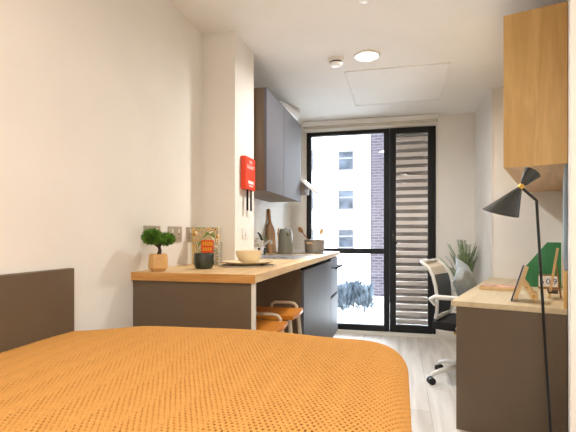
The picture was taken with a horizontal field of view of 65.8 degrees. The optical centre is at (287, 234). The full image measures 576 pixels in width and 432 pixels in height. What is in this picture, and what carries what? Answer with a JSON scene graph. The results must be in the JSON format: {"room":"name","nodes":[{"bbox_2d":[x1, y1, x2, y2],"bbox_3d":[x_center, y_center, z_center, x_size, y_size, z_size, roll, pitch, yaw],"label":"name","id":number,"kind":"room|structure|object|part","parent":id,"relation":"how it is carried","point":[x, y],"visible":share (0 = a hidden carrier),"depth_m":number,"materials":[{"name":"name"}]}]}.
{"room":"studio apartment","nodes":[
{"label":"studio apartment","id":0,"kind":"room"},
{"bbox_2d":[0,0,290,330],"bbox_3d":[-0.890,-0.090,1.812,0.120,2.420,7.320,0,0,14],"label":"wall","id":1,"kind":"structure","parent":0,"point":[101,100],"depth_m":1.91,"materials":[{"name":"paint"}]},
{"bbox_2d":[0,268,73,352],"bbox_3d":[-1.088,0.498,0.719,0.027,0.743,2.065,0,0,14],"label":"headboard panel","id":2,"kind":"object","parent":1,"relation":"attached to","point":[35,306],"visible":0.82,"depth_m":1.53,"materials":[{"name":"brown laminate"}]},
{"bbox_2d":[144,225,160,230],"bbox_3d":[-0.700,-0.005,2.300,0.010,0.088,0.156,0,0,14],"label":"wall socket","id":3,"kind":"object","parent":1,"relation":"attached to","point":[145,226],"visible":0.3,"depth_m":2.29,"materials":[{"name":"silver plastic"}]},
{"bbox_2d":[168,226,181,241],"bbox_3d":[-0.641,-0.005,2.533,0.010,0.088,0.156,0,0,14],"label":"wall socket","id":4,"kind":"object","parent":1,"relation":"attached to","point":[176,231],"visible":0.8,"depth_m":2.54,"materials":[{"name":"silver metal"}]},
{"bbox_2d":[186,227,191,240],"bbox_3d":[-0.588,-0.005,2.746,0.010,0.088,0.156,0,0,14],"label":"wall socket","id":5,"kind":"object","parent":1,"relation":"attached to","point":[188,229],"visible":0.46,"depth_m":2.69,"materials":[{"name":"silver metal"}]},
{"bbox_2d":[202,31,253,262],"bbox_3d":[-0.402,-0.090,3.050,0.225,2.420,0.380,0,0,14],"label":"wall pier","id":6,"kind":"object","parent":1,"relation":"attached to","point":[227,62],"visible":0.64,"depth_m":2.87,"materials":[{"name":"paint"}]},
{"bbox_2d":[242,228,248,238],"bbox_3d":[-0.286,-0.010,3.021,0.012,0.070,0.120,0,0,14],"label":"light switch","id":7,"kind":"object","parent":6,"relation":"attached to","point":[245,231],"visible":1,"depth_m":3.01,"materials":[{"name":"white plastic"}]},
{"bbox_2d":[241,155,254,210],"bbox_3d":[-0.270,-0.345,3.027,0.039,0.360,0.200,0,0,14],"label":"blanket","id":8,"kind":"object","parent":6,"relation":"attached to","point":[247,163],"visible":1,"depth_m":2.98,"materials":[{"name":"red plastic"}]},
{"bbox_2d":[254,87,283,196],"bbox_3d":[-0.246,-0.693,3.482,0.313,0.745,0.493,0,0,14],"label":"upper cabinet","id":9,"kind":"object","parent":1,"relation":"attached to","point":[268,111],"visible":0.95,"depth_m":3.28,"materials":[{"name":"oak"},{"name":"satin grey laminate"}]},
{"bbox_3d":[-0.104,-0.693,3.446,0.020,0.745,0.491,0,0,14],"label":"door","id":10,"kind":"part","parent":9,"relation":"part of","materials":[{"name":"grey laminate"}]},
{"bbox_2d":[254,107,300,201],"bbox_3d":[-0.105,-0.693,4.041,0.313,0.745,0.651,0,0,14],"label":"upper cabinet","id":11,"kind":"object","parent":1,"relation":"attached to","point":[292,128],"visible":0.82,"depth_m":3.98,"materials":[{"name":"oak"},{"name":"satin grey laminate"}]},
{"bbox_2d":[279,100,300,120],"bbox_3d":[-0.024,-1.195,4.340,0.152,0.302,0.689,0,0,16],"label":"duct","id":12,"kind":"object","parent":11,"relation":"on","point":[295,112],"visible":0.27,"depth_m":4.34,"materials":[{"name":"white plastic"}]},
{"bbox_3d":[0.037,-0.693,4.004,0.020,0.745,0.649,0,0,14],"label":"door","id":13,"kind":"part","parent":11,"relation":"part of","materials":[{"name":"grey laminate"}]},
{"bbox_2d":[301,180,321,195],"bbox_3d":[0.113,-0.468,4.586,0.471,0.148,0.500,0,0,14],"label":"hood","id":14,"kind":"object","parent":1,"relation":"attached to","point":[305,185],"visible":0.38,"depth_m":4.38,"materials":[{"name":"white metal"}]},
{"bbox_2d":[168,0,566,123],"bbox_3d":[1.232,-1.360,1.211,4.600,0.120,7.550,0,0,14],"label":"ceiling","id":15,"kind":"structure","parent":0,"point":[291,42],"depth_m":3.00,"materials":[{"name":"paint"}]},
{"bbox_2d":[328,56,343,67],"bbox_3d":[0.356,-1.274,3.296,0.124,0.051,0.124,0,0,14],"label":"smoke detector","id":16,"kind":"object","parent":15,"relation":"attached to","point":[335,61],"visible":1,"depth_m":3.26,"materials":[{"name":"white plastic"}]},
{"bbox_2d":[358,0,373,3],"bbox_3d":[0.427,-1.290,2.439,0.090,0.021,0.090,0,0,14],"label":"ceiling sensor","id":17,"kind":"object","parent":15,"relation":"attached to","point":[359,1],"visible":1,"depth_m":2.44,"materials":[{"name":"white plastic"}]},
{"bbox_2d":[353,50,380,61],"bbox_3d":[0.571,-1.294,3.218,0.196,0.012,0.196,0,0,14],"label":"recessed light","id":18,"kind":"object","parent":15,"relation":"in","point":[364,55],"visible":1,"depth_m":3.20,"materials":[{"name":"white plastic"}]},
{"bbox_2d":[356,52,377,60],"bbox_3d":[0.571,-1.294,3.218,0.154,0.005,0.154,0,0,14],"label":"diffuser","id":19,"kind":"object","parent":18,"relation":"attached to","point":[360,56],"depth_m":3.22,"materials":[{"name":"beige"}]},
{"bbox_2d":[344,62,450,105],"bbox_3d":[0.950,-1.297,3.906,0.804,0.006,0.944,0,0,14],"label":"access hatch","id":20,"kind":"object","parent":15,"relation":"attached to","point":[416,83],"visible":1,"depth_m":3.83,"materials":[{"name":"paint"}]},
{"bbox_2d":[291,113,474,335],"bbox_3d":[1.235,-0.090,5.010,2.445,2.420,0.160,0,0,14],"label":"wall","id":21,"kind":"structure","parent":0,"point":[456,132],"depth_m":4.79,"materials":[{"name":"paint"}]},
{"bbox_2d":[293,242,302,248],"bbox_3d":[0.116,0.120,5.202,0.120,0.086,0.012,0,0,14],"label":"wall socket","id":22,"kind":"object","parent":21,"relation":"attached to","point":[296,245],"visible":0.95,"depth_m":5.20,"materials":[{"name":"white plastic"}]},
{"bbox_2d":[307,128,389,331],"bbox_3d":[0.687,-0.055,5.132,0.948,2.280,0.070,0,0,14],"label":"window","id":23,"kind":"structure","parent":21,"relation":"in","point":[386,250],"depth_m":5.02,"materials":[{"name":"grey"}]},
{"bbox_2d":[302,114,438,131],"bbox_3d":[0.897,-1.242,4.968,1.490,0.108,0.083,0,0,14],"label":"roller blind","id":24,"kind":"object","parent":21,"relation":"attached to","point":[427,119],"visible":1,"depth_m":4.92,"materials":[{"name":"beige fabric"}]},
{"bbox_3d":[0.891,-1.199,4.942,1.460,0.022,0.008,0,0,14],"label":"rail","id":25,"kind":"part","parent":24,"relation":"part of","materials":[{"name":"white metal"}]},
{"bbox_2d":[303,123,437,334],"bbox_3d":[0.923,-0.065,5.077,1.493,2.301,0.162,0,0,14],"label":"trim","id":26,"kind":"structure","parent":21,"relation":"attached to","point":[436,125],"depth_m":5.08,"materials":[{"name":"white"}]},
{"bbox_2d":[336,330,455,338],"bbox_3d":[1.099,1.103,4.955,1.837,0.034,0.014,0,0,14],"label":"baseboard","id":27,"kind":"structure","parent":21,"relation":"attached to","point":[338,331],"depth_m":4.92,"materials":[{"name":"white"}]},
{"bbox_2d":[390,126,435,333],"bbox_3d":[1.390,-0.055,4.970,0.490,2.280,0.223,0,0,14],"label":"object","id":28,"kind":"structure","parent":21,"relation":"in","point":[412,149],"depth_m":4.99,"materials":[{"name":"grey"}]},
{"bbox_2d":[333,333,468,431],"bbox_3d":[1.232,1.170,1.211,4.600,0.100,7.550,0,0,14],"label":"floor","id":29,"kind":"structure","parent":0,"point":[433,407],"depth_m":3.45,"materials":[{"name":"beige wood"}]},
{"bbox_2d":[133,280,255,329],"bbox_3d":[-0.444,0.668,2.073,0.613,0.904,0.024,0,0,14],"label":"end panel","id":30,"kind":"object","parent":29,"relation":"on","point":[172,304],"visible":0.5,"depth_m":2.06,"materials":[{"name":"brown laminate"}]},
{"bbox_2d":[256,312,287,331],"bbox_3d":[-0.189,0.775,2.367,0.391,0.686,0.342,0,0,14],"label":"wooden stool","id":31,"kind":"object","parent":29,"relation":"on","point":[266,325],"visible":0.25,"depth_m":2.39,"materials":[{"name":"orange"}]},
{"bbox_3d":[-0.126,0.462,2.484,0.194,0.060,0.027,0,0,14],"label":"grab rail","id":32,"kind":"part","parent":31,"relation":"part of","materials":[{"name":"beige metal"}]},
{"bbox_3d":[-0.189,0.491,2.367,0.337,0.032,0.298,0,0,14],"label":"seat","id":33,"kind":"part","parent":31,"relation":"part of","materials":[{"name":"orange wood"}]},
{"bbox_2d":[256,300,302,333],"bbox_3d":[-0.089,0.775,2.806,0.391,0.686,0.342,0,0,14],"label":"wooden stool","id":34,"kind":"object","parent":29,"relation":"on","point":[286,313],"visible":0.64,"depth_m":2.80,"materials":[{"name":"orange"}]},
{"bbox_3d":[-0.089,0.491,2.806,0.337,0.032,0.298,0,0,14],"label":"seat","id":35,"kind":"part","parent":34,"relation":"part of","materials":[{"name":"orange wood"}]},
{"bbox_3d":[-0.026,0.462,2.923,0.194,0.060,0.027,0,0,14],"label":"grab rail","id":36,"kind":"part","parent":34,"relation":"part of","materials":[{"name":"beige metal"}]},
{"bbox_3d":[0.029,0.812,2.637,0.026,0.612,0.098,0,0,-32],"label":"leg","id":37,"kind":"part","parent":34,"relation":"part of","materials":[{"name":"beige metal"}]},
{"bbox_3d":[0.095,0.812,2.899,0.098,0.612,0.026,0,0,-30],"label":"leg","id":38,"kind":"part","parent":34,"relation":"part of","materials":[{"name":"beige metal"}]},
{"bbox_2d":[256,259,330,336],"bbox_3d":[0.077,0.668,3.713,0.376,0.903,1.239,0,0,14],"label":"base cabinet","id":39,"kind":"object","parent":29,"relation":"on","point":[309,287],"visible":0.45,"depth_m":3.16,"materials":[{"name":"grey laminate"}]},
{"bbox_2d":[131,251,339,283],"bbox_3d":[-0.098,0.196,3.443,0.621,0.038,2.879,0,0,14],"label":"countertop","id":40,"kind":"structure","parent":39,"relation":"on","point":[188,272],"depth_m":2.13,"materials":[{"name":"brown wood"}]},
{"bbox_2d":[140,228,176,271],"bbox_3d":[-0.632,0.069,2.178,0.109,0.214,0.251,0,0,14],"label":"bonsai","id":41,"kind":"object","parent":40,"relation":"on","point":[159,261],"visible":1,"depth_m":2.14,"materials":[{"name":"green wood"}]},
{"bbox_2d":[148,253,167,271],"bbox_3d":[-0.634,0.134,2.175,0.091,0.084,0.091,0,0,-8],"label":"pot","id":42,"kind":"object","parent":41,"relation":"attached to","point":[159,261],"depth_m":2.14,"materials":[{"name":"ceramic"}]},
{"bbox_2d":[193,253,213,268],"bbox_3d":[-0.442,0.136,2.343,0.109,0.080,0.109,0,0,14],"label":"cup","id":43,"kind":"object","parent":40,"relation":"on","point":[201,260],"visible":1,"depth_m":2.30,"materials":[{"name":"ceramic"}]},
{"bbox_2d":[192,227,219,264],"bbox_3d":[-0.492,0.065,2.675,0.173,0.222,0.028,0,0,17],"label":"book","id":44,"kind":"object","parent":40,"relation":"on","point":[204,239],"visible":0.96,"depth_m":2.66,"materials":[{"name":"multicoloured paper"}]},
{"bbox_2d":[218,264,276,267],"bbox_3d":[-0.232,0.173,2.543,0.336,0.005,0.336,0,0,14],"label":"placemat","id":45,"kind":"object","parent":40,"relation":"on","point":[222,265],"visible":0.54,"depth_m":2.43,"materials":[{"name":"beige"}]},
{"bbox_2d":[221,260,272,265],"bbox_3d":[-0.232,0.160,2.543,0.294,0.021,0.294,0,0,14],"label":"dinner plate","id":46,"kind":"object","parent":45,"relation":"on","point":[234,262],"visible":0.87,"depth_m":2.47,"materials":[{"name":"beige ceramic"}]},
{"bbox_2d":[236,250,261,262],"bbox_3d":[-0.222,0.126,2.530,0.150,0.074,0.150,0,0,14],"label":"bowl","id":47,"kind":"object","parent":46,"relation":"on","point":[244,256],"visible":0.87,"depth_m":2.48,"materials":[{"name":"beige ceramic"}]},
{"bbox_2d":[257,232,272,255],"bbox_3d":[-0.197,0.074,3.598,0.088,0.197,0.181,0,0,-31],"label":"tap","id":48,"kind":"object","parent":40,"relation":"on","point":[262,243],"visible":0.85,"depth_m":3.64,"materials":[{"name":"silver metal"}]},
{"bbox_2d":[267,209,275,253],"bbox_3d":[-0.168,-0.038,4.311,0.059,0.430,0.220,0,0,14],"label":"chopping board","id":49,"kind":"object","parent":40,"relation":"on","point":[270,229],"visible":0.96,"depth_m":4.29,"materials":[{"name":"brown wood"}]},
{"bbox_2d":[278,228,292,253],"bbox_3d":[-0.035,0.054,4.173,0.180,0.244,0.142,0,0,42],"label":"kettle","id":50,"kind":"object","parent":40,"relation":"on","point":[285,242],"visible":1,"depth_m":4.10,"materials":[{"name":"metal"}]},
{"bbox_2d":[260,254,313,258],"bbox_3d":[-0.059,0.173,3.624,0.440,0.007,0.720,0,0,14],"label":"sink","id":51,"kind":"object","parent":40,"relation":"in","point":[267,256],"visible":0.8,"depth_m":3.58,"materials":[{"name":"silver metal"}]},
{"bbox_2d":[255,236,267,254],"bbox_3d":[-0.220,0.085,3.824,0.141,0.174,0.128,0,0,14],"label":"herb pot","id":52,"kind":"object","parent":51,"relation":"on","point":[259,236],"visible":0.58,"depth_m":3.82,"materials":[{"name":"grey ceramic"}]},
{"bbox_2d":[265,255,308,256],"bbox_3d":[-0.020,0.176,3.779,0.388,0.001,0.358,0,0,14],"label":"basin","id":53,"kind":"object","parent":51,"relation":"in","point":[265,255],"depth_m":3.81,"materials":[{"name":"silver metal"}]},
{"bbox_2d":[293,251,332,253],"bbox_3d":[0.180,0.173,4.492,0.480,0.007,0.520,0,0,14],"label":"cooktop","id":54,"kind":"object","parent":40,"relation":"in","point":[298,252],"visible":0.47,"depth_m":4.35,"materials":[{"name":"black glass"}]},
{"bbox_2d":[304,240,324,252],"bbox_3d":[0.262,0.107,4.388,0.221,0.124,0.212,0,0,-18],"label":"saucepan","id":55,"kind":"object","parent":54,"relation":"on","point":[313,246],"visible":0.97,"depth_m":4.30,"materials":[{"name":"beige metal"}]},
{"bbox_2d":[298,227,308,239],"bbox_3d":[0.193,0.040,4.426,0.191,0.241,0.015,0,0,9],"label":"wooden spoon","id":56,"kind":"object","parent":55,"relation":"in","point":[300,229],"visible":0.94,"depth_m":4.43,"materials":[{"name":"brown wood"}]},
{"bbox_2d":[317,228,323,239],"bbox_3d":[0.297,0.046,4.384,0.119,0.226,0.026,0,0,-3],"label":"wooden spatula","id":57,"kind":"object","parent":55,"relation":"in","point":[321,231],"visible":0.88,"depth_m":4.38,"materials":[{"name":"brown wood"}]},
{"bbox_3d":[0.249,0.631,3.670,0.021,0.768,1.234,0,0,14],"label":"door","id":58,"kind":"part","parent":39,"relation":"part of","materials":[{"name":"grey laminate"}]},
{"bbox_2d":[329,256,342,336],"bbox_3d":[0.209,0.668,4.580,0.658,0.903,0.503,0,0,14],"label":"base cabinet","id":59,"kind":"object","parent":29,"relation":"on","point":[334,260],"visible":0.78,"depth_m":4.51,"materials":[{"name":"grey laminate"}]},
{"bbox_3d":[0.462,0.411,4.516,0.021,0.358,0.497,0,0,14],"label":"drawer","id":60,"kind":"part","parent":59,"relation":"part of","materials":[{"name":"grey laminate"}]},
{"bbox_3d":[0.462,0.818,4.516,0.021,0.395,0.497,0,0,14],"label":"drawer","id":61,"kind":"part","parent":59,"relation":"part of","materials":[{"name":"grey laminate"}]},
{"bbox_2d":[420,258,457,384],"bbox_3d":[1.396,0.657,3.390,0.664,0.926,0.654,0,0,35],"label":"office chair","id":62,"kind":"object","parent":29,"relation":"on","point":[444,290],"visible":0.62,"depth_m":3.43,"materials":[{"name":"white paint"}]},
{"bbox_3d":[1.165,0.262,3.540,0.100,0.086,0.397,0,0,35],"label":"panel","id":63,"kind":"part","parent":62,"relation":"part of","materials":[{"name":"beige"}]},
{"bbox_3d":[1.181,0.418,3.529,0.153,0.449,0.444,0,0,35],"label":"frame","id":64,"kind":"part","parent":62,"relation":"part of","materials":[{"name":"white paint"}]},
{"bbox_3d":[1.210,0.461,3.508,0.054,0.304,0.410,0,0,35],"label":"panel","id":65,"kind":"part","parent":62,"relation":"part of","materials":[{"name":"grey fabric"}]},
{"bbox_3d":[1.210,1.018,3.360,0.292,0.093,0.048,0,0,-8],"label":"leg","id":66,"kind":"part","parent":62,"relation":"part of","materials":[{"name":"white paint"}]},
{"bbox_3d":[1.196,0.587,3.223,0.345,0.298,0.106,0,0,35],"label":"armrest","id":67,"kind":"part","parent":62,"relation":"part of","materials":[{"name":"white paint"}]},
{"bbox_3d":[1.383,0.669,3.385,0.480,0.092,0.470,0,0,35],"label":"seat","id":68,"kind":"part","parent":62,"relation":"part of","materials":[{"name":"black fabric"}]},
{"bbox_3d":[1.306,1.018,3.542,0.048,0.093,0.292,0,0,-26],"label":"leg","id":69,"kind":"part","parent":62,"relation":"part of","materials":[{"name":"white paint"}]},
{"bbox_2d":[453,257,475,295],"bbox_3d":[1.376,0.385,3.452,0.153,0.442,0.488,0,0,26],"label":"seat cushion","id":70,"kind":"object","parent":62,"relation":"on","point":[464,280],"visible":0.73,"depth_m":3.37,"materials":[{"name":"grey fabric"}]},
{"bbox_2d":[444,239,477,276],"bbox_3d":[1.750,0.584,4.541,0.349,1.073,0.337,0,0,-16],"label":"potted palm","id":71,"kind":"object","parent":29,"relation":"on","point":[466,258],"visible":0.43,"depth_m":4.49,"materials":[{"name":"green plant"}]},
{"bbox_2d":[451,258,566,431],"bbox_3d":[1.614,0.654,3.125,0.569,0.932,1.637,0,0,31],"label":"desk","id":72,"kind":"object","parent":29,"relation":"on","point":[500,375],"visible":0.96,"depth_m":2.44,"materials":[{"name":"brown wood"}]},
{"bbox_2d":[479,284,516,290],"bbox_3d":[1.476,0.367,3.118,0.230,0.024,0.170,0,0,31],"label":"book","id":73,"kind":"object","parent":72,"relation":"on","point":[483,286],"visible":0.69,"depth_m":3.07,"materials":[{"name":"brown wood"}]},
{"bbox_3d":[1.476,0.357,3.118,0.216,0.004,0.156,0,0,31],"label":"lid","id":74,"kind":"part","parent":73,"relation":"part of","materials":[{"name":"pink paper"}]},
{"bbox_3d":[1.210,0.765,2.440,0.543,0.709,0.022,0,0,31],"label":"panel","id":75,"kind":"part","parent":72,"relation":"part of","materials":[{"name":"brown laminate"}]},
{"bbox_2d":[513,266,538,301],"bbox_3d":[1.371,0.278,2.564,0.127,0.194,0.153,0,0,29],"label":"tablet stand","id":76,"kind":"object","parent":72,"relation":"on","point":[533,294],"visible":1,"depth_m":2.51,"materials":[{"name":"brown wood"}]},
{"bbox_2d":[510,265,523,300],"bbox_3d":[1.333,0.276,2.584,0.066,0.197,0.180,0,0,29],"label":"tablet","id":77,"kind":"object","parent":76,"relation":"on","point":[523,265],"visible":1,"depth_m":2.51,"materials":[{"name":"grey"}]},
{"bbox_3d":[1.320,0.276,2.523,0.077,0.189,0.010,0,0,29],"label":"leg","id":78,"kind":"part","parent":76,"relation":"part of","materials":[{"name":"brown wood"}]},
{"bbox_3d":[1.421,0.316,2.614,0.088,0.117,0.019,0,0,29],"label":"leg","id":79,"kind":"part","parent":76,"relation":"part of","materials":[{"name":"brown wood"}]},
{"bbox_3d":[1.362,0.316,2.509,0.088,0.117,0.019,0,0,29],"label":"leg","id":80,"kind":"part","parent":76,"relation":"part of","materials":[{"name":"brown wood"}]},
{"bbox_2d":[525,242,560,287],"bbox_3d":[1.869,0.216,3.276,0.243,0.325,0.100,0,0,31],"label":"magazine file","id":81,"kind":"object","parent":72,"relation":"on","point":[548,251],"visible":0.64,"depth_m":3.22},
{"bbox_2d":[538,274,558,289],"bbox_3d":[1.834,0.330,3.135,0.124,0.098,0.048,0,0,31],"label":"calendar","id":82,"kind":"object","parent":72,"relation":"on","point":[546,278],"visible":0.66,"depth_m":3.12,"materials":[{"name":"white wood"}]},
{"bbox_2d":[547,248,561,297],"bbox_3d":[1.594,0.226,2.659,0.074,0.296,0.140,0,0,31],"label":"wooden easel","id":83,"kind":"object","parent":72,"relation":"on","point":[550,291],"visible":1,"depth_m":2.62,"materials":[{"name":"brown wood"}]},
{"bbox_3d":[1.612,0.276,2.648,0.032,0.194,0.020,0,0,31],"label":"leg","id":84,"kind":"part","parent":83,"relation":"part of","materials":[{"name":"brown wood"}]},
{"bbox_2d":[482,167,551,431],"bbox_3d":[1.133,0.393,2.153,0.359,1.455,0.237,0,0,31],"label":"floor lamp","id":85,"kind":"object","parent":29,"relation":"on","point":[508,205],"visible":1,"depth_m":2.17,"materials":[{"name":"black metal"}]},
{"bbox_3d":[1.054,-0.160,2.197,0.174,0.153,0.169,0,0,31],"label":"lamp shade","id":86,"kind":"part","parent":85,"relation":"part of","materials":[{"name":"grey metal"}]},
{"bbox_3d":[1.201,-0.287,2.205,0.088,0.096,0.078,0,0,31],"label":"lamp shade","id":87,"kind":"part","parent":85,"relation":"part of","materials":[{"name":"grey metal"}]},
{"bbox_3d":[-0.488,0.749,0.561,1.180,0.742,2.050,0,0,14],"label":"bed","id":88,"kind":"object","parent":29,"relation":"on","visible":0},
{"bbox_2d":[0,326,411,431],"bbox_3d":[-0.463,0.572,0.582,1.243,0.497,2.144,0,0,14],"label":"blanket","id":89,"kind":"object","parent":88,"relation":"on","point":[138,378],"visible":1,"depth_m":1.04,"materials":[{"name":"fabric"}]},
{"bbox_2d":[475,89,493,285],"bbox_3d":[2.002,-0.090,4.322,0.222,2.420,0.800,0,0,14],"label":"wall","id":90,"kind":"structure","parent":0,"point":[484,115],"depth_m":4.26,"materials":[{"name":"paint"}]},
{"bbox_2d":[494,87,562,280],"bbox_3d":[2.152,-0.090,3.829,0.716,2.420,0.120,0,0,31],"label":"wall","id":91,"kind":"structure","parent":0,"point":[515,239],"depth_m":3.86,"materials":[{"name":"paint"}]},
{"bbox_2d":[567,0,569,431],"bbox_3d":[1.733,-0.090,2.650,0.123,2.420,2.670,0,0,31],"label":"wall","id":92,"kind":"structure","parent":0,"point":[568,271],"depth_m":2.17,"materials":[{"name":"paint"}]},
{"bbox_2d":[503,1,567,191],"bbox_3d":[1.731,-0.782,3.053,0.297,0.829,1.635,0,0,31],"label":"upper cabinet","id":93,"kind":"object","parent":92,"relation":"attached to","point":[535,41],"visible":0.84,"depth_m":2.36,"materials":[{"name":"brown wood"}]},
{"bbox_3d":[1.338,-0.782,2.676,0.019,0.829,0.534,0,0,31],"label":"door","id":94,"kind":"part","parent":93,"relation":"part of","materials":[{"name":"brown wood"}]},
{"bbox_3d":[1.745,-0.380,3.058,0.277,0.024,1.612,0,0,31],"label":"panel","id":95,"kind":"part","parent":93,"relation":"part of","materials":[{"name":"brown wood"}]},
{"bbox_2d":[563,164,567,270],"bbox_3d":[1.808,-0.091,2.909,0.018,0.548,1.450,0,0,31],"label":"pinboard","id":96,"kind":"object","parent":92,"relation":"attached to","point":[565,174],"visible":1,"depth_m":2.29,"materials":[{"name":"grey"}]},
{"bbox_2d":[570,0,575,431],"bbox_3d":[1.552,-0.090,1.149,1.388,2.420,0.079,0,0,31],"label":"wall","id":97,"kind":"structure","parent":0,"point":[572,2],"depth_m":1.47,"materials":[{"name":"paint"}]},
{"label":"outside","id":98,"kind":"structure","parent":0,"visible":0},
{"bbox_2d":[338,258,427,325],"bbox_3d":[6.494,1.670,21.748,26.000,0.100,34.650,0,0,14],"label":"ground","id":99,"kind":"structure","parent":98,"point":[352,268],"depth_m":11.01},
{"bbox_2d":[337,280,351,310],"bbox_3d":[1.157,1.287,9.500,0.453,0.667,0.439,0,0,14],"label":"shrub","id":100,"kind":"object","parent":99,"relation":"on","point":[344,291],"visible":0.76,"depth_m":9.40,"materials":[{"name":"blue plant"}]},
{"bbox_2d":[344,278,362,307],"bbox_3d":[1.444,1.281,9.852,0.459,0.678,0.464,0,0,14],"label":"shrub","id":101,"kind":"object","parent":99,"relation":"on","point":[352,283],"visible":0.44,"depth_m":9.71,"materials":[{"name":"blue plant"}]},
{"bbox_2d":[354,281,375,311],"bbox_3d":[1.615,1.293,9.377,0.455,0.654,0.481,0,0,14],"label":"shrub","id":102,"kind":"object","parent":99,"relation":"on","point":[364,293],"visible":1,"depth_m":9.30,"materials":[{"name":"blue plant"}]},
{"bbox_2d":[370,134,383,295],"bbox_3d":[3.877,-3.880,12.018,3.200,11.000,1.200,0,0,14],"label":"brick wall","id":103,"kind":"structure","parent":99,"relation":"on","point":[376,140],"depth_m":11.78,"materials":[{"name":"brick"}]},
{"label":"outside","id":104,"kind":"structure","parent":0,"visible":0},
{"bbox_2d":[312,135,369,258],"bbox_3d":[7.306,0.870,33.190,26.000,19.500,6.060,0,0,14],"label":"building","id":105,"kind":"structure","parent":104,"point":[340,164],"depth_m":31.01,"materials":[{"name":"grey"}]},
{"bbox_3d":[4.027,0.244,30.931,0.931,1.147,0.020,0,0,14],"label":"pane","id":106,"kind":"part","parent":105,"relation":"part of","materials":[{"name":"blue glass"}]},
{"bbox_3d":[4.027,-2.445,30.931,0.931,1.217,0.020,0,0,14],"label":"pane","id":107,"kind":"part","parent":105,"relation":"part of","materials":[{"name":"blue glass"}]},
{"bbox_3d":[4.027,-5.169,30.931,0.931,1.217,0.020,0,0,14],"label":"pane","id":108,"kind":"part","parent":105,"relation":"part of","materials":[{"name":"blue glass"}]}
]}

